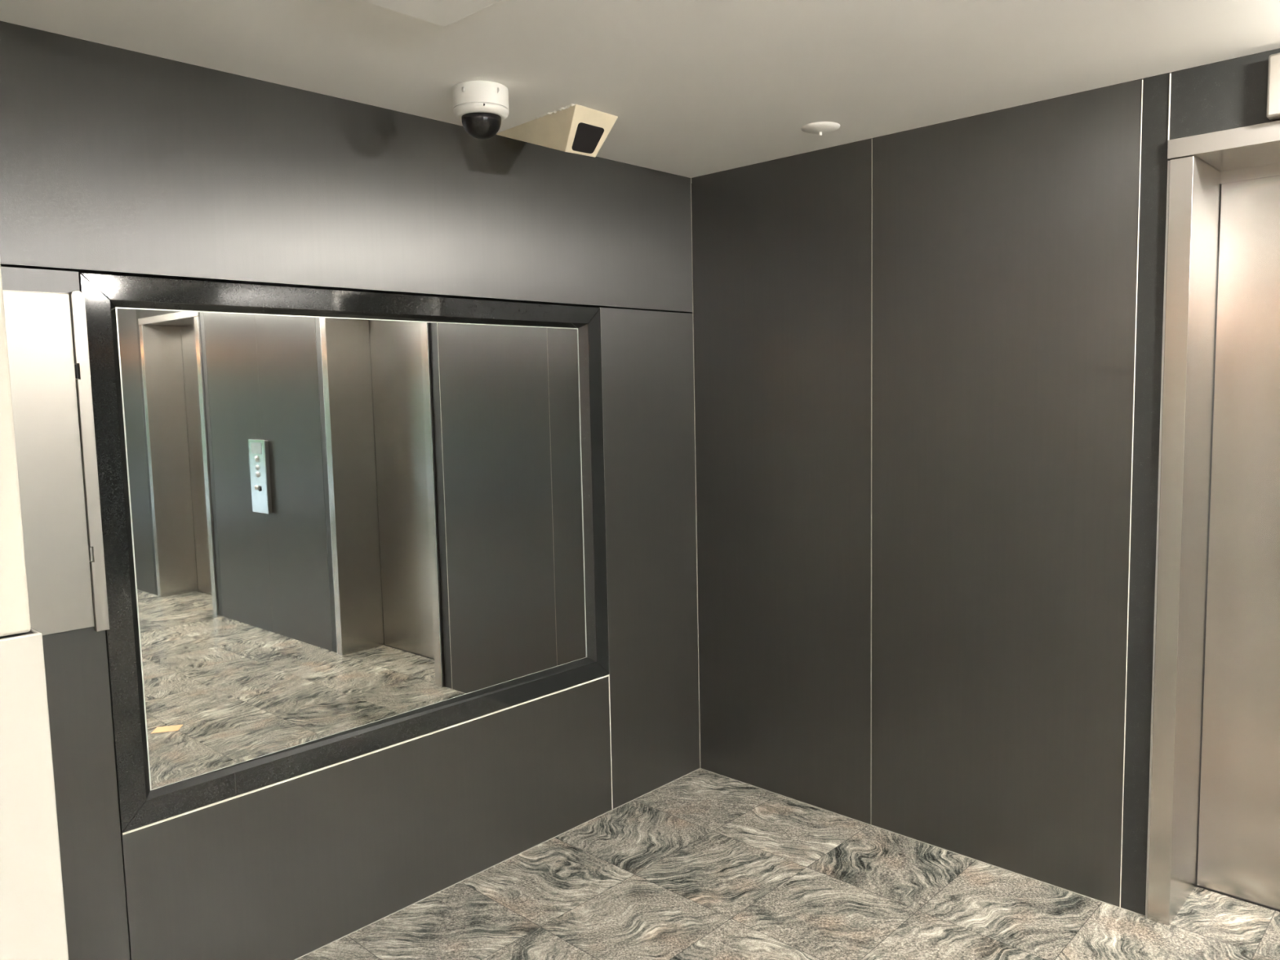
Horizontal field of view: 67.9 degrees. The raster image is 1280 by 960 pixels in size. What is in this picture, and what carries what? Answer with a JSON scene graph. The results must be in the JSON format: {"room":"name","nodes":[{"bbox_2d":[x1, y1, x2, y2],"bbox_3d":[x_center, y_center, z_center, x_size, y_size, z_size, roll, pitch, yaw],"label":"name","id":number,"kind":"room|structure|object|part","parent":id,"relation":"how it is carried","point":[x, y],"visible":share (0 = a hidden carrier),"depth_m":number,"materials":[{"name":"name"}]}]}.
{"room":"elevator lobby","nodes":[
{"label":"elevator lobby","id":0,"kind":"room"},
{"bbox_2d":[0,262,68,959],"bbox_3d":[-2.625,0.407,0.251,1.210,2.400,4.021,4,7,43],"label":"wall","id":1,"kind":"structure","parent":0,"point":[33,924],"depth_m":1.27,"materials":[{"name":"beige paint"}]},
{"bbox_2d":[0,21,700,959],"bbox_3d":[-0.806,0.118,2.903,0.204,2.400,3.200,4,7,43],"label":"wall","id":2,"kind":"structure","parent":0,"point":[114,161],"depth_m":2.74,"materials":[{"name":"laminate"}]},
{"bbox_2d":[2,289,109,635],"bbox_3d":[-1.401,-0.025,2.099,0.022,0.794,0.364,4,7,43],"label":"upper cabinet","id":3,"kind":"object","parent":2,"relation":"attached to","point":[47,339],"visible":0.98,"depth_m":2.17,"materials":[{"name":"metal"}]},
{"bbox_3d":[-1.573,0.483,2.013,0.060,1.873,0.800,4,7,43],"label":"wall panel","id":4,"kind":"part","parent":2,"relation":"part of","materials":[{"name":"laminate"}]},
{"bbox_2d":[78,272,609,832],"bbox_3d":[-0.724,0.121,2.883,0.059,1.346,1.679,4,7,43],"label":"wall mirror","id":5,"kind":"object","parent":2,"relation":"attached to","point":[338,526],"visible":0.91,"depth_m":2.69,"materials":[{"name":"black mirror"}]},
{"bbox_3d":[-1.279,0.187,2.298,0.059,1.344,0.061,4,7,43],"label":"frame","id":6,"kind":"part","parent":5,"relation":"part of","materials":[{"name":"black metal"}]},
{"bbox_3d":[-0.738,-0.520,2.823,0.059,0.059,1.678,4,7,43],"label":"frame","id":7,"kind":"part","parent":5,"relation":"part of","materials":[{"name":"black metal"}]},
{"bbox_3d":[-0.711,0.759,2.943,0.059,0.063,1.678,4,7,43],"label":"frame","id":8,"kind":"part","parent":5,"relation":"part of","materials":[{"name":"black metal"}]},
{"bbox_3d":[-0.171,0.054,3.467,0.059,1.344,0.064,4,7,43],"label":"frame","id":9,"kind":"part","parent":5,"relation":"part of","materials":[{"name":"black metal"}]},
{"bbox_3d":[-0.845,-0.805,2.695,0.060,0.521,2.998,4,7,43],"label":"wall panel","id":10,"kind":"part","parent":2,"relation":"part of","materials":[{"name":"laminate"}]},
{"bbox_3d":[-0.691,0.795,2.930,0.008,0.005,1.677,4,7,43],"label":"joint trim","id":11,"kind":"part","parent":2,"relation":"part of","materials":[{"name":"silver metal"}]},
{"bbox_3d":[-0.708,1.052,2.974,0.060,0.524,1.676,4,7,43],"label":"wall panel","id":12,"kind":"part","parent":2,"relation":"part of","materials":[{"name":"laminate"}]},
{"bbox_3d":[-0.776,1.325,2.875,0.002,0.002,3.000,4,7,43],"label":"joint trim","id":13,"kind":"part","parent":2,"relation":"part of","materials":[{"name":"silver metal"}]},
{"bbox_3d":[-0.126,0.313,3.499,0.006,1.872,0.003,4,7,43],"label":"joint trim","id":14,"kind":"part","parent":2,"relation":"part of","materials":[{"name":"silver metal"}]},
{"bbox_3d":[0.031,0.290,3.706,0.060,1.873,0.516,4,7,43],"label":"wall panel","id":15,"kind":"part","parent":2,"relation":"part of","materials":[{"name":"laminate"}]},
{"bbox_3d":[0.225,0.008,3.847,0.002,2.400,0.002,4,7,43],"label":"joint trim","id":16,"kind":"part","parent":2,"relation":"part of","materials":[{"name":"metal"}]},
{"bbox_2d":[0,0,1279,177],"bbox_3d":[1.316,-0.782,-1.627,9.400,0.150,7.300,4,7,43],"label":"ceiling","id":17,"kind":"structure","parent":0,"point":[694,88],"depth_m":2.35,"materials":[{"name":"paint"}]},
{"bbox_2d":[361,0,501,26],"bbox_3d":[-0.411,-0.977,1.851,0.350,0.040,0.340,4,7,43],"label":"ceiling access panel","id":18,"kind":"object","parent":17,"relation":"attached to","point":[441,12],"visible":1,"depth_m":1.94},
{"bbox_3d":[-0.411,-0.985,1.850,0.350,0.024,0.340,4,7,43],"label":"frame","id":19,"kind":"part","parent":18,"relation":"part of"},
{"bbox_2d":[452,80,509,139],"bbox_3d":[-0.431,-1.001,2.597,0.159,0.131,0.151,4,7,43],"label":"dome camera","id":20,"kind":"object","parent":17,"relation":"attached to","point":[481,106],"visible":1,"depth_m":2.55,"materials":[{"name":"white plastic"}]},
{"bbox_2d":[496,103,617,157],"bbox_3d":[-0.271,-1.044,2.948,0.400,0.116,0.191,4,7,43],"label":"security camera","id":21,"kind":"object","parent":17,"relation":"attached to","point":[577,129],"visible":1,"depth_m":2.85,"materials":[{"name":"beige paint"}]},
{"bbox_2d":[800,121,839,136],"bbox_3d":[0.578,-1.117,3.045,0.124,0.027,0.124,4,7,43],"label":"ceiling detector","id":22,"kind":"object","parent":17,"relation":"attached to","point":[820,127],"visible":1,"depth_m":3.02,"materials":[{"name":"white plastic"}]},
{"bbox_2d":[297,762,1279,959],"bbox_3d":[1.369,1.731,-1.391,9.400,0.100,7.300,4,7,43],"label":"floor","id":23,"kind":"structure","parent":0,"point":[703,864],"depth_m":2.90,"materials":[{"name":"stone"}]},
{"bbox_2d":[691,48,1279,916],"bbox_3d":[3.633,0.197,1.056,9.200,2.400,0.603,4,7,43],"label":"wall","id":24,"kind":"structure","parent":0,"point":[927,359],"depth_m":3.10,"materials":[{"name":"laminate"}]},
{"bbox_3d":[0.537,0.025,3.597,0.791,2.400,0.060,4,7,43],"label":"wall panel","id":25,"kind":"part","parent":24,"relation":"part of","materials":[{"name":"laminate"}]},
{"bbox_3d":[0.805,0.047,3.305,0.002,2.398,0.003,4,7,43],"label":"joint trim","id":26,"kind":"part","parent":24,"relation":"part of","materials":[{"name":"metal"}]},
{"bbox_3d":[0.870,1.242,3.378,1.697,0.002,0.002,4,7,43],"label":"joint trim","id":27,"kind":"part","parent":24,"relation":"part of","materials":[{"name":"silver metal"}]},
{"bbox_3d":[1.129,0.064,3.041,0.832,2.400,0.060,4,7,43],"label":"wall panel","id":28,"kind":"part","parent":24,"relation":"part of","materials":[{"name":"laminate"}]},
{"bbox_3d":[1.412,0.089,2.734,0.002,2.396,0.003,4,7,43],"label":"joint trim","id":29,"kind":"part","parent":24,"relation":"part of","materials":[{"name":"silver metal"}]},
{"bbox_3d":[1.439,-0.989,2.584,0.003,0.224,0.005,4,7,43],"label":"joint trim","id":30,"kind":"part","parent":24,"relation":"part of","materials":[{"name":"silver metal"}]},
{"bbox_2d":[1145,120,1279,925],"bbox_3d":[1.964,0.194,2.437,1.078,2.219,0.337,4,7,43],"label":"door","id":31,"kind":"structure","parent":24,"relation":"in","point":[1214,819],"depth_m":2.75,"materials":[{"name":"metal"}]},
{"bbox_3d":[2.088,1.283,2.647,0.990,0.006,0.042,4,7,43],"label":"sill","id":32,"kind":"part","parent":31,"relation":"part of","materials":[{"name":"silver metal"}]},
{"bbox_2d":[1266,53,1279,119],"bbox_3d":[1.817,-0.977,2.196,0.618,0.154,0.047,4,7,43],"label":"indicator","id":33,"kind":"object","parent":24,"relation":"attached to","point":[1273,110],"visible":1,"depth_m":2.38,"materials":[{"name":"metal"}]}
]}

